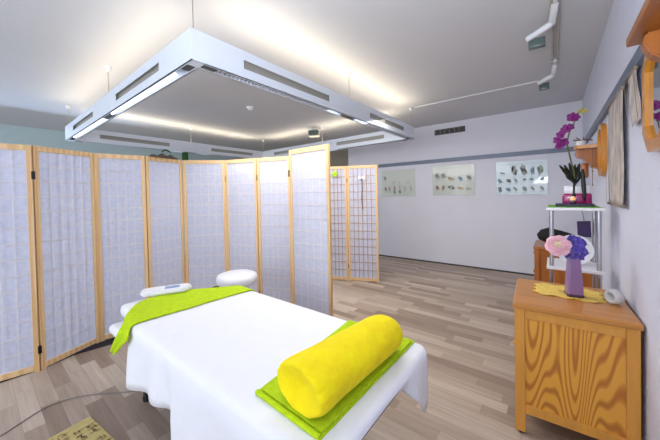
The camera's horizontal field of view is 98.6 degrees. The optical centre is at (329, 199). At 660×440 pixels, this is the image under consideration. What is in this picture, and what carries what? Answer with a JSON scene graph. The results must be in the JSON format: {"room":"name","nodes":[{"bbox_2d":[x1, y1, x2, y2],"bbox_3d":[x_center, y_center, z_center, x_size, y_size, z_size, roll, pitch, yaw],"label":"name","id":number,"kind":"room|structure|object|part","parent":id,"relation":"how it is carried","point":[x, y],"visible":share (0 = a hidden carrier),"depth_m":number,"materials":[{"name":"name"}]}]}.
{"room":"massage room","nodes":[
{"label":"massage room","id":0,"kind":"room"},
{"bbox_2d":[0,124,242,274],"bbox_3d":[-4.282,0.032,5.742,0.100,2.525,8.900,0,1,38],"label":"wall","id":1,"kind":"structure","parent":0,"point":[9,134],"depth_m":5.08,"materials":[{"name":"white paint"}]},
{"bbox_2d":[0,254,598,439],"bbox_3d":[-1.367,1.320,3.546,7.382,0.100,9.000,0,1,38],"label":"floor","id":2,"kind":"structure","parent":0,"point":[462,317],"depth_m":2.04,"materials":[{"name":"laminate"}]},
{"bbox_2d":[0,337,114,382],"bbox_3d":[-2.225,1.302,2.502,0.390,0.006,2.300,0,1,38],"label":"floor mat","id":3,"kind":"object","parent":2,"relation":"on","point":[106,342],"visible":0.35,"depth_m":2.49,"materials":[{"name":"black rubber"}]},
{"bbox_2d":[0,143,184,380],"bbox_3d":[-2.074,0.444,2.504,0.147,1.715,1.610,-1,1,33],"label":"folding screen","id":4,"kind":"object","parent":3,"relation":"on","point":[107,229],"visible":0.88,"depth_m":2.40,"materials":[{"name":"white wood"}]},
{"bbox_3d":[-2.396,0.460,2.008,0.439,1.715,0.022,-2,1,-41],"label":"panel frame","id":5,"kind":"part","parent":4,"relation":"part of","materials":[{"name":"brown wood"}]},
{"bbox_3d":[-2.168,0.449,2.361,0.022,1.715,0.427,-1,1,16],"label":"panel frame","id":6,"kind":"part","parent":4,"relation":"part of","materials":[{"name":"brown wood"}]},
{"bbox_3d":[-1.958,0.439,2.691,0.381,1.715,0.022,-2,1,-39],"label":"panel frame","id":7,"kind":"part","parent":4,"relation":"part of","materials":[{"name":"brown wood"}]},
{"bbox_2d":[149,149,177,159],"bbox_3d":[-1.737,-0.476,2.980,0.071,0.092,0.323,-1,1,25],"label":"garland","id":8,"kind":"object","parent":4,"relation":"on","point":[161,155],"visible":0.94,"depth_m":2.96,"materials":[{"name":"green plant"}]},
{"bbox_3d":[-1.723,0.429,2.998,0.022,1.715,0.401,-1,1,25],"label":"panel frame","id":9,"kind":"part","parent":4,"relation":"part of","materials":[{"name":"brown wood"}]},
{"bbox_2d":[0,391,134,436],"bbox_3d":[-1.445,1.296,1.817,1.214,0.007,0.304,-2,1,-29],"label":"power cord","id":10,"kind":"object","parent":2,"relation":"on","point":[126,391],"visible":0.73,"depth_m":1.83,"materials":[{"name":"black rubber"}]},
{"bbox_2d":[47,416,114,439],"bbox_3d":[-1.504,1.307,1.254,0.340,0.008,0.830,-1,1,31],"label":"rug","id":11,"kind":"object","parent":2,"relation":"on","point":[86,429],"visible":1,"depth_m":1.57,"materials":[{"name":"yellow fabric"}]},
{"bbox_2d":[211,269,256,287],"bbox_3d":[-0.863,0.986,2.711,0.504,0.572,0.483,0,1,38],"label":"stool","id":12,"kind":"object","parent":2,"relation":"on","point":[243,277],"visible":0.38,"depth_m":2.58,"materials":[{"name":"white plastic"}]},
{"bbox_2d":[182,156,291,302],"bbox_3d":[-1.009,0.411,3.183,1.236,1.715,0.166,-1,1,7],"label":"folding screen","id":13,"kind":"object","parent":2,"relation":"on","point":[237,211],"visible":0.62,"depth_m":3.19,"materials":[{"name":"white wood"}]},
{"bbox_2d":[182,152,187,159],"bbox_3d":[-1.627,-0.477,3.187,0.040,0.090,0.062,0,1,38],"label":"pad","id":14,"kind":"object","parent":13,"relation":"on","point":[184,154],"visible":0.96,"depth_m":3.17,"materials":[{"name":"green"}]},
{"bbox_3d":[-1.409,0.418,3.231,0.446,1.715,0.022,-1,1,-11],"label":"panel frame","id":15,"kind":"part","parent":13,"relation":"part of","materials":[{"name":"brown wood"}]},
{"bbox_3d":[-0.988,0.410,3.207,0.416,1.715,0.022,-1,1,19],"label":"panel frame","id":16,"kind":"part","parent":13,"relation":"part of","materials":[{"name":"brown wood"}]},
{"bbox_3d":[-0.596,0.404,3.087,0.393,1.715,0.022,-1,1,15],"label":"panel frame","id":17,"kind":"part","parent":13,"relation":"part of","materials":[{"name":"brown wood"}]},
{"bbox_2d":[109,295,397,437],"bbox_3d":[-0.529,0.996,1.624,1.845,0.577,0.770,0,1,38],"label":"massage table","id":18,"kind":"object","parent":2,"relation":"on","point":[113,329],"visible":0.16,"depth_m":1.84,"materials":[{"name":"white fabric"}]},
{"bbox_2d":[120,295,157,317],"bbox_3d":[-1.252,0.759,2.041,0.195,0.087,0.390,0,1,38],"label":"cushion","id":19,"kind":"object","parent":18,"relation":"on","point":[125,308],"depth_m":1.92,"materials":[{"name":"white fabric"}]},
{"bbox_2d":[126,290,427,439],"bbox_3d":[-0.353,0.955,1.510,1.555,0.494,0.860,0,1,38],"label":"sheet","id":20,"kind":"object","parent":18,"relation":"on","point":[205,364],"visible":0.64,"depth_m":1.29,"materials":[{"name":"white fabric"}]},
{"bbox_2d":[110,285,254,354],"bbox_3d":[-0.996,0.785,1.986,0.405,0.214,0.876,0,1,38],"label":"towel","id":21,"kind":"object","parent":20,"relation":"on","point":[160,305],"visible":0.89,"depth_m":1.88,"materials":[{"name":"green fabric"}]},
{"bbox_2d":[140,283,191,296],"bbox_3d":[-1.192,0.660,2.073,0.332,0.038,0.124,-2,1,-24],"label":"cushion","id":22,"kind":"object","parent":21,"relation":"on","point":[153,291],"visible":1,"depth_m":2.04,"materials":[{"name":"white fabric"}]},
{"bbox_2d":[255,320,413,439],"bbox_3d":[0.041,0.698,1.224,0.387,0.019,0.709,0,1,38],"label":"towel","id":23,"kind":"object","parent":20,"relation":"on","point":[270,392],"visible":0.3,"depth_m":0.99,"materials":[{"name":"green fabric"}]},
{"bbox_2d":[277,314,402,418],"bbox_3d":[0.087,0.612,1.133,0.238,0.159,0.568,0,1,43],"label":"bolster","id":24,"kind":"object","parent":23,"relation":"on","point":[314,379],"visible":1,"depth_m":0.98,"materials":[{"name":"yellow fabric"}]},
{"bbox_3d":[-0.440,0.836,1.577,1.565,0.064,0.645,0,1,38],"label":"table frame","id":25,"kind":"part","parent":18,"relation":"part of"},
{"bbox_2d":[288,144,332,315],"bbox_3d":[-0.060,0.400,2.655,0.481,1.715,0.408,0,1,38],"label":"folding screen","id":26,"kind":"object","parent":2,"relation":"on","point":[309,167],"visible":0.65,"depth_m":2.48,"materials":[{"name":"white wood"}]},
{"bbox_2d":[330,165,378,282],"bbox_3d":[0.290,0.366,4.230,0.847,1.715,0.045,-1,1,14],"label":"folding screen","id":27,"kind":"object","parent":2,"relation":"on","point":[354,232],"visible":0.78,"depth_m":4.21,"materials":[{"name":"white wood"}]},
{"bbox_3d":[0.070,0.370,4.282,0.394,1.715,0.022,-1,1,11],"label":"panel frame","id":28,"kind":"part","parent":27,"relation":"part of","materials":[{"name":"brown wood"}]},
{"bbox_2d":[358,176,364,209],"bbox_3d":[0.463,-0.090,4.147,0.108,0.504,0.026,-1,1,16],"label":"ribbon bow","id":29,"kind":"object","parent":27,"relation":"hanging from","point":[359,177],"visible":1,"depth_m":4.15,"materials":[{"name":"white fabric"}]},
{"bbox_3d":[0.484,0.363,4.181,0.447,1.715,0.022,-1,1,16],"label":"panel frame","id":30,"kind":"part","parent":27,"relation":"part of","materials":[{"name":"brown wood"}]},
{"bbox_2d":[533,240,591,287],"bbox_3d":[2.512,0.846,3.087,0.489,0.700,0.528,0,1,38],"label":"base cabinet","id":31,"kind":"object","parent":2,"relation":"on","point":[541,273],"visible":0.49,"depth_m":2.98,"materials":[{"name":"orange wood"}]},
{"bbox_3d":[2.210,0.862,3.029,0.045,0.660,0.045,0,1,38],"label":"leg","id":32,"kind":"part","parent":31,"relation":"part of","materials":[{"name":"orange wood"}]},
{"bbox_3d":[2.363,0.556,2.890,0.370,0.050,0.026,0,1,38],"label":"rail","id":33,"kind":"part","parent":31,"relation":"part of","materials":[{"name":"orange wood"}]},
{"bbox_2d":[537,228,574,241],"bbox_3d":[2.441,0.400,2.994,0.420,0.185,0.157,0,1,38],"label":"roll","id":34,"kind":"object","parent":31,"relation":"on","point":[543,234],"visible":0.43,"depth_m":3.02,"materials":[{"name":"black fabric"}]},
{"bbox_3d":[2.369,0.810,2.896,0.370,0.465,0.012,0,1,38],"label":"panel","id":35,"kind":"part","parent":31,"relation":"part of","materials":[{"name":"orange wood"}]},
{"bbox_3d":[2.535,0.859,2.771,0.045,0.660,0.045,0,1,38],"label":"leg","id":36,"kind":"part","parent":31,"relation":"part of","materials":[{"name":"orange wood"}]},
{"bbox_2d":[546,206,605,288],"bbox_3d":[1.716,0.642,2.000,0.295,1.178,0.330,0,1,38],"label":"stand","id":37,"kind":"object","parent":2,"relation":"on","point":[594,267],"visible":0.32,"depth_m":1.92,"materials":[{"name":"chrome metal"},{"name":"glass"}]},
{"bbox_3d":[1.537,0.646,1.966,0.025,1.138,0.025,0,1,38],"label":"post","id":38,"kind":"part","parent":37,"relation":"part of","materials":[{"name":"silver metal"}]},
{"bbox_2d":[548,205,600,207],"bbox_3d":[1.706,0.050,2.003,0.267,0.005,0.295,0,1,38],"label":"mat","id":39,"kind":"object","parent":37,"relation":"on","point":[548,205],"visible":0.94,"depth_m":1.88,"materials":[{"name":"fabric"}]},
{"bbox_2d":[553,108,591,202],"bbox_3d":[1.721,-0.288,2.021,0.211,0.670,0.152,0,1,38],"label":"potted orchid","id":40,"kind":"object","parent":39,"relation":"on","point":[582,194],"visible":0.99,"depth_m":2.01,"materials":[{"name":"dark green leaf"},{"name":"purple petal"},{"name":"magenta glazed ceramic"}]},
{"bbox_3d":[1.715,-0.337,2.001,0.074,0.537,0.114,-1,1,20],"label":"flower stem","id":41,"kind":"part","parent":40,"relation":"part of","materials":[{"name":"green plant"}]},
{"bbox_3d":[1.770,0.003,2.038,0.160,0.087,0.080,0,1,38],"label":"pot","id":42,"kind":"part","parent":40,"relation":"part of","materials":[{"name":"pink ceramic"}]},
{"bbox_3d":[1.770,-0.068,2.038,0.140,0.057,0.065,0,1,38],"label":"pot","id":43,"kind":"part","parent":40,"relation":"part of","materials":[{"name":"white ceramic"}]},
{"bbox_2d":[555,203,594,206],"bbox_3d":[1.671,0.040,1.945,0.200,0.019,0.120,0,1,38],"label":"tray","id":44,"kind":"object","parent":39,"relation":"on","point":[556,204],"visible":0.96,"depth_m":1.91,"materials":[{"name":"plastic"}]},
{"bbox_2d":[570,196,575,203],"bbox_3d":[1.643,0.006,1.921,0.036,0.052,0.036,0,1,38],"label":"tea light","id":45,"kind":"object","parent":44,"relation":"on","point":[572,199],"visible":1,"depth_m":1.91,"materials":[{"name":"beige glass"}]},
{"bbox_2d":[558,235,593,264],"bbox_3d":[1.699,0.351,1.975,0.208,0.205,0.047,-1,1,32],"label":"plate","id":46,"kind":"object","parent":37,"relation":"on","point":[589,246],"visible":0.3,"depth_m":1.94,"materials":[{"name":"white ceramic"}]},
{"bbox_2d":[577,212,591,237],"bbox_3d":[1.794,0.170,2.005,0.076,0.197,0.030,0,1,38],"label":"gift bag","id":47,"kind":"object","parent":37,"relation":"hanging from","point":[583,227],"visible":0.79,"depth_m":1.99,"materials":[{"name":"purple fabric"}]},
{"bbox_3d":[1.895,0.638,2.033,0.025,1.138,0.025,0,1,38],"label":"post","id":48,"kind":"part","parent":37,"relation":"part of","materials":[{"name":"silver metal"}]},
{"bbox_3d":[1.725,0.645,1.818,0.025,1.138,0.025,0,1,38],"label":"post","id":49,"kind":"part","parent":37,"relation":"part of","materials":[{"name":"silver metal"}]},
{"bbox_2d":[512,278,643,439],"bbox_3d":[1.328,0.896,1.601,0.497,0.700,0.528,-1,1,36],"label":"base cabinet","id":50,"kind":"object","parent":2,"relation":"on","point":[578,362],"visible":0.93,"depth_m":1.39,"materials":[{"name":"brown wood"}]},
{"bbox_3d":[1.026,0.911,1.532,0.045,0.660,0.045,-1,1,36],"label":"leg","id":51,"kind":"part","parent":50,"relation":"part of","materials":[{"name":"brown wood"}]},
{"bbox_2d":[533,283,606,302],"bbox_3d":[1.379,0.540,1.651,0.321,0.006,0.249,0,1,38],"label":"table cloth","id":52,"kind":"object","parent":50,"relation":"on","point":[592,296],"visible":0.65,"depth_m":1.63,"materials":[{"name":"yellow fabric"}]},
{"bbox_2d":[564,257,584,297],"bbox_3d":[1.360,0.427,1.585,0.076,0.225,0.076,-1,1,26],"label":"vase","id":53,"kind":"object","parent":52,"relation":"on","point":[573,287],"visible":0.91,"depth_m":1.56,"materials":[{"name":"purple glass"}]},
{"bbox_2d":[544,235,588,259],"bbox_3d":[1.313,0.287,1.581,0.200,0.177,0.119,-1,1,4],"label":"flower","id":54,"kind":"object","parent":53,"relation":"in","point":[573,247],"visible":1,"depth_m":1.55,"materials":[{"name":"pink plant"}]},
{"bbox_3d":[1.194,0.859,1.403,0.378,0.465,0.012,-1,1,36],"label":"panel","id":55,"kind":"part","parent":50,"relation":"part of","materials":[{"name":"brown wood"}]},
{"bbox_3d":[1.188,0.605,1.398,0.378,0.050,0.026,-1,1,36],"label":"rail","id":56,"kind":"part","parent":50,"relation":"part of","materials":[{"name":"brown wood"}]},
{"bbox_3d":[1.198,1.113,1.407,0.378,0.047,0.026,-1,1,36],"label":"rail","id":57,"kind":"part","parent":50,"relation":"part of","materials":[{"name":"brown wood"}]},
{"bbox_2d":[604,289,624,304],"bbox_3d":[1.470,0.504,1.468,0.048,0.080,0.080,-1,1,0],"label":"tape roll","id":58,"kind":"object","parent":50,"relation":"on","point":[613,296],"visible":1,"depth_m":1.45,"materials":[{"name":"white paper"}]},
{"bbox_3d":[1.369,0.908,1.284,0.045,0.660,0.045,-1,1,36],"label":"leg","id":59,"kind":"part","parent":50,"relation":"part of","materials":[{"name":"brown wood"}]},
{"bbox_2d":[0,0,613,151],"bbox_3d":[-1.422,-1.304,3.502,7.382,0.100,9.000,0,1,38],"label":"ceiling","id":60,"kind":"structure","parent":0,"point":[400,55],"depth_m":2.55,"materials":[{"name":"paint"}]},
{"bbox_2d":[65,0,413,158],"bbox_3d":[-1.121,-1.041,3.917,3.435,0.449,3.230,0,1,38],"label":"hanging light frame","id":61,"kind":"object","parent":60,"relation":"hanging from","point":[194,49],"visible":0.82,"depth_m":2.42,"materials":[{"name":"white paint"}]},
{"bbox_2d":[103,113,114,118],"bbox_3d":[-2.097,-0.789,2.689,0.200,0.023,0.048,0,1,38],"label":"socket","id":62,"kind":"object","parent":61,"relation":"attached to","point":[105,116],"depth_m":2.67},
{"bbox_2d":[181,64,194,70],"bbox_3d":[-0.854,-0.798,1.706,0.085,0.023,0.048,0,1,38],"label":"socket","id":63,"kind":"object","parent":61,"relation":"attached to","point":[188,67],"depth_m":1.70,"materials":[{"name":"plastic"}]},
{"bbox_2d":[201,65,216,71],"bbox_3d":[-0.731,-0.801,1.720,0.048,0.023,0.085,0,1,38],"label":"socket","id":64,"kind":"object","parent":61,"relation":"attached to","point":[210,68],"depth_m":1.71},
{"bbox_2d":[341,114,354,119],"bbox_3d":[0.191,-0.840,2.887,0.048,0.023,0.200,0,1,38],"label":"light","id":65,"kind":"object","parent":61,"relation":"attached to","point":[348,116],"depth_m":2.87,"materials":[{"name":"grey plastic"}]},
{"bbox_2d":[246,106,253,110],"bbox_3d":[-1.099,-1.246,3.912,0.110,0.042,0.110,0,1,38],"label":"smoke detector","id":66,"kind":"object","parent":60,"relation":"attached to","point":[250,108],"visible":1,"depth_m":3.88,"materials":[{"name":"white plastic"}]},
{"bbox_2d":[308,127,319,136],"bbox_3d":[-0.292,-1.226,5.205,0.200,0.160,0.160,-1,1,4],"label":"ceiling spotlight","id":67,"kind":"object","parent":60,"relation":"attached to","point":[313,132],"visible":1,"depth_m":5.13,"materials":[{"name":"grey glass"}]},
{"bbox_3d":[-0.296,-1.200,5.133,0.170,0.080,0.015,-1,1,4],"label":"glass","id":68,"kind":"part","parent":67,"relation":"part of","materials":[{"name":"grey glass"}]},
{"bbox_2d":[414,80,538,107],"bbox_3d":[1.776,-1.317,3.631,1.440,0.012,0.025,0,1,38],"label":"cable","id":69,"kind":"object","parent":60,"relation":"attached to","point":[538,80],"visible":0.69,"depth_m":3.54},
{"bbox_2d":[525,0,558,50],"bbox_3d":[1.472,-1.193,1.913,0.146,0.190,0.399,-1,1,12],"label":"ceiling spotlight","id":70,"kind":"object","parent":60,"relation":"attached to","point":[534,43],"visible":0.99,"depth_m":2.02,"materials":[{"name":"white metal"}]},
{"bbox_3d":[1.507,-1.134,2.068,0.100,0.065,0.050,0,1,38],"label":"glass","id":71,"kind":"part","parent":70,"relation":"part of","materials":[{"name":"glass"}]},
{"bbox_3d":[1.469,-1.240,1.859,0.042,0.078,0.284,-1,1,32],"label":"arm","id":72,"kind":"part","parent":70,"relation":"part of"},
{"bbox_2d":[537,58,556,90],"bbox_3d":[2.184,-1.223,2.804,0.128,0.190,0.343,-1,1,13],"label":"ceiling spotlight","id":73,"kind":"object","parent":60,"relation":"attached to","point":[542,86],"visible":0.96,"depth_m":2.89,"materials":[{"name":"white metal"}]},
{"bbox_3d":[2.215,-1.163,2.938,0.085,0.065,0.042,0,1,38],"label":"glass","id":74,"kind":"part","parent":73,"relation":"part of","materials":[{"name":"glass"}]},
{"bbox_3d":[2.183,-1.270,2.760,0.041,0.077,0.244,-1,1,32],"label":"arm","id":75,"kind":"part","parent":73,"relation":"part of"},
{"bbox_2d":[550,0,560,63],"bbox_3d":[1.149,-1.259,1.447,0.065,0.030,3.160,0,1,38],"label":"conduit","id":76,"kind":"object","parent":60,"relation":"attached to","point":[551,1],"visible":0.88,"depth_m":2.26,"materials":[{"name":"grey metal"}]},
{"bbox_2d":[330,149,347,212],"bbox_3d":[-0.375,-0.085,7.809,3.470,2.525,1.010,0,1,38],"label":"wall","id":77,"kind":"structure","parent":0,"point":[337,157],"depth_m":7.79,"materials":[{"name":"grey paint"}]},
{"bbox_2d":[348,100,582,273],"bbox_3d":[2.045,-0.091,5.176,4.032,2.525,0.120,0,1,38],"label":"wall","id":78,"kind":"structure","parent":0,"point":[484,229],"depth_m":4.75,"materials":[{"name":"white paint"}]},
{"bbox_2d":[382,169,414,195],"bbox_3d":[1.347,-0.317,5.635,0.700,0.520,0.014,0,1,38],"label":"chart","id":79,"kind":"object","parent":78,"relation":"attached to","point":[394,182],"visible":1,"depth_m":5.62,"materials":[{"name":"white paper"}]},
{"bbox_2d":[435,126,464,135],"bbox_3d":[2.106,-1.203,5.007,0.510,0.094,0.012,0,1,38],"label":"air vent","id":80,"kind":"object","parent":78,"relation":"in","point":[461,128],"visible":1,"depth_m":5.00,"materials":[{"name":"black metal"}]},
{"bbox_2d":[432,164,474,194],"bbox_3d":[2.159,-0.331,4.993,0.700,0.525,0.014,0,1,38],"label":"chart","id":81,"kind":"object","parent":78,"relation":"attached to","point":[451,179],"visible":1,"depth_m":4.97,"materials":[{"name":"white paper"}]},
{"bbox_2d":[379,254,533,275],"bbox_3d":[1.992,1.162,5.176,3.932,0.022,0.012,0,1,38],"label":"baseboard","id":82,"kind":"structure","parent":78,"relation":"attached to","point":[379,254],"depth_m":4.92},
{"bbox_2d":[378,146,574,167],"bbox_3d":[2.237,-0.693,4.914,3.146,0.065,0.022,0,1,38],"label":"trim","id":83,"kind":"structure","parent":78,"relation":"attached to","point":[564,149],"depth_m":4.67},
{"bbox_2d":[496,159,547,194],"bbox_3d":[2.941,-0.330,4.375,0.663,0.520,0.014,0,1,38],"label":"chart","id":84,"kind":"object","parent":78,"relation":"attached to","point":[526,176],"visible":1,"depth_m":4.36,"materials":[{"name":"white paper"}]},
{"bbox_2d":[582,0,659,439],"bbox_3d":[1.112,0.001,0.823,0.100,2.525,7.870,0,1,38],"label":"wall","id":85,"kind":"structure","parent":0,"point":[630,234],"depth_m":1.46,"materials":[{"name":"white paint"}]},
{"bbox_2d":[573,144,596,177],"bbox_3d":[2.311,-0.334,2.561,0.170,0.285,0.279,0,1,38],"label":"wall bracket","id":86,"kind":"object","parent":85,"relation":"attached to","point":[583,152],"visible":0.8,"depth_m":2.51,"materials":[{"name":"brown wood"}]},
{"bbox_2d":[573,137,592,145],"bbox_3d":[2.284,-0.520,2.564,0.134,0.088,0.068,0,1,38],"label":"candle","id":87,"kind":"object","parent":86,"relation":"on","point":[578,142],"visible":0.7,"depth_m":2.55,"materials":[{"name":"white wax"}]},
{"bbox_2d":[591,148,593,185],"bbox_3d":[2.287,-0.280,2.474,0.025,0.334,0.026,0,1,38],"label":"string","id":88,"kind":"object","parent":86,"relation":"hanging from","point":[592,166],"visible":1,"depth_m":2.47,"materials":[{"name":"orange fabric"}]},
{"bbox_2d":[597,123,607,176],"bbox_3d":[2.135,-0.382,2.227,0.032,0.410,0.310,0,1,38],"label":"oval mirror","id":89,"kind":"object","parent":85,"relation":"attached to","point":[602,134],"visible":1,"depth_m":2.14,"materials":[{"name":"brown wood"}]},
{"bbox_2d":[584,44,644,143],"bbox_3d":[2.134,-0.656,2.225,0.026,0.064,4.370,0,1,38],"label":"trim","id":90,"kind":"structure","parent":85,"relation":"attached to","point":[637,59],"depth_m":1.59,"materials":[{"name":"grey metal"}]},
{"bbox_2d":[606,86,625,207],"bbox_3d":[1.731,-0.285,1.728,0.019,0.656,0.550,0,1,38],"label":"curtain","id":91,"kind":"object","parent":85,"relation":"hanging from","point":[615,134],"visible":1,"depth_m":1.68,"materials":[{"name":"beige fabric"}]},
{"bbox_3d":[1.725,-0.605,1.721,0.016,0.016,0.550,0,1,38],"label":"rod","id":92,"kind":"part","parent":91,"relation":"part of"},
{"bbox_3d":[1.739,0.035,1.732,0.016,0.016,0.550,0,1,38],"label":"rod","id":93,"kind":"part","parent":91,"relation":"part of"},
{"bbox_2d":[624,66,640,126],"bbox_3d":[1.402,-0.470,1.313,0.019,0.258,0.318,0,1,38],"label":"scroll","id":94,"kind":"object","parent":85,"relation":"hanging from","point":[633,90],"visible":1,"depth_m":1.30,"materials":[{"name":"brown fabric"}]},
{"bbox_3d":[1.431,-0.593,1.349,0.016,0.016,0.220,0,1,38],"label":"rod","id":95,"kind":"part","parent":94,"relation":"part of","materials":[{"name":"wood"}]},
{"bbox_2d":[626,0,659,62],"bbox_3d":[0.617,-0.352,0.412,0.162,0.120,0.730,0,1,38],"label":"wooden wall shelf","id":96,"kind":"object","parent":85,"relation":"attached to","point":[645,31],"visible":1,"depth_m":0.66,"materials":[{"name":"brown wood"}]},
{"bbox_2d":[642,56,659,152],"bbox_3d":[1.180,-0.389,1.018,0.030,0.425,0.330,0,1,38],"label":"octagonal mirror","id":97,"kind":"object","parent":85,"relation":"attached to","point":[650,69],"visible":0.7,"depth_m":1.08,"materials":[{"name":"brown wood"}]},
{"bbox_3d":[1.181,-0.390,1.018,0.008,0.350,0.252,0,1,38],"label":"glass","id":98,"kind":"part","parent":97,"relation":"part of","materials":[{"name":"mirror"}]}
]}

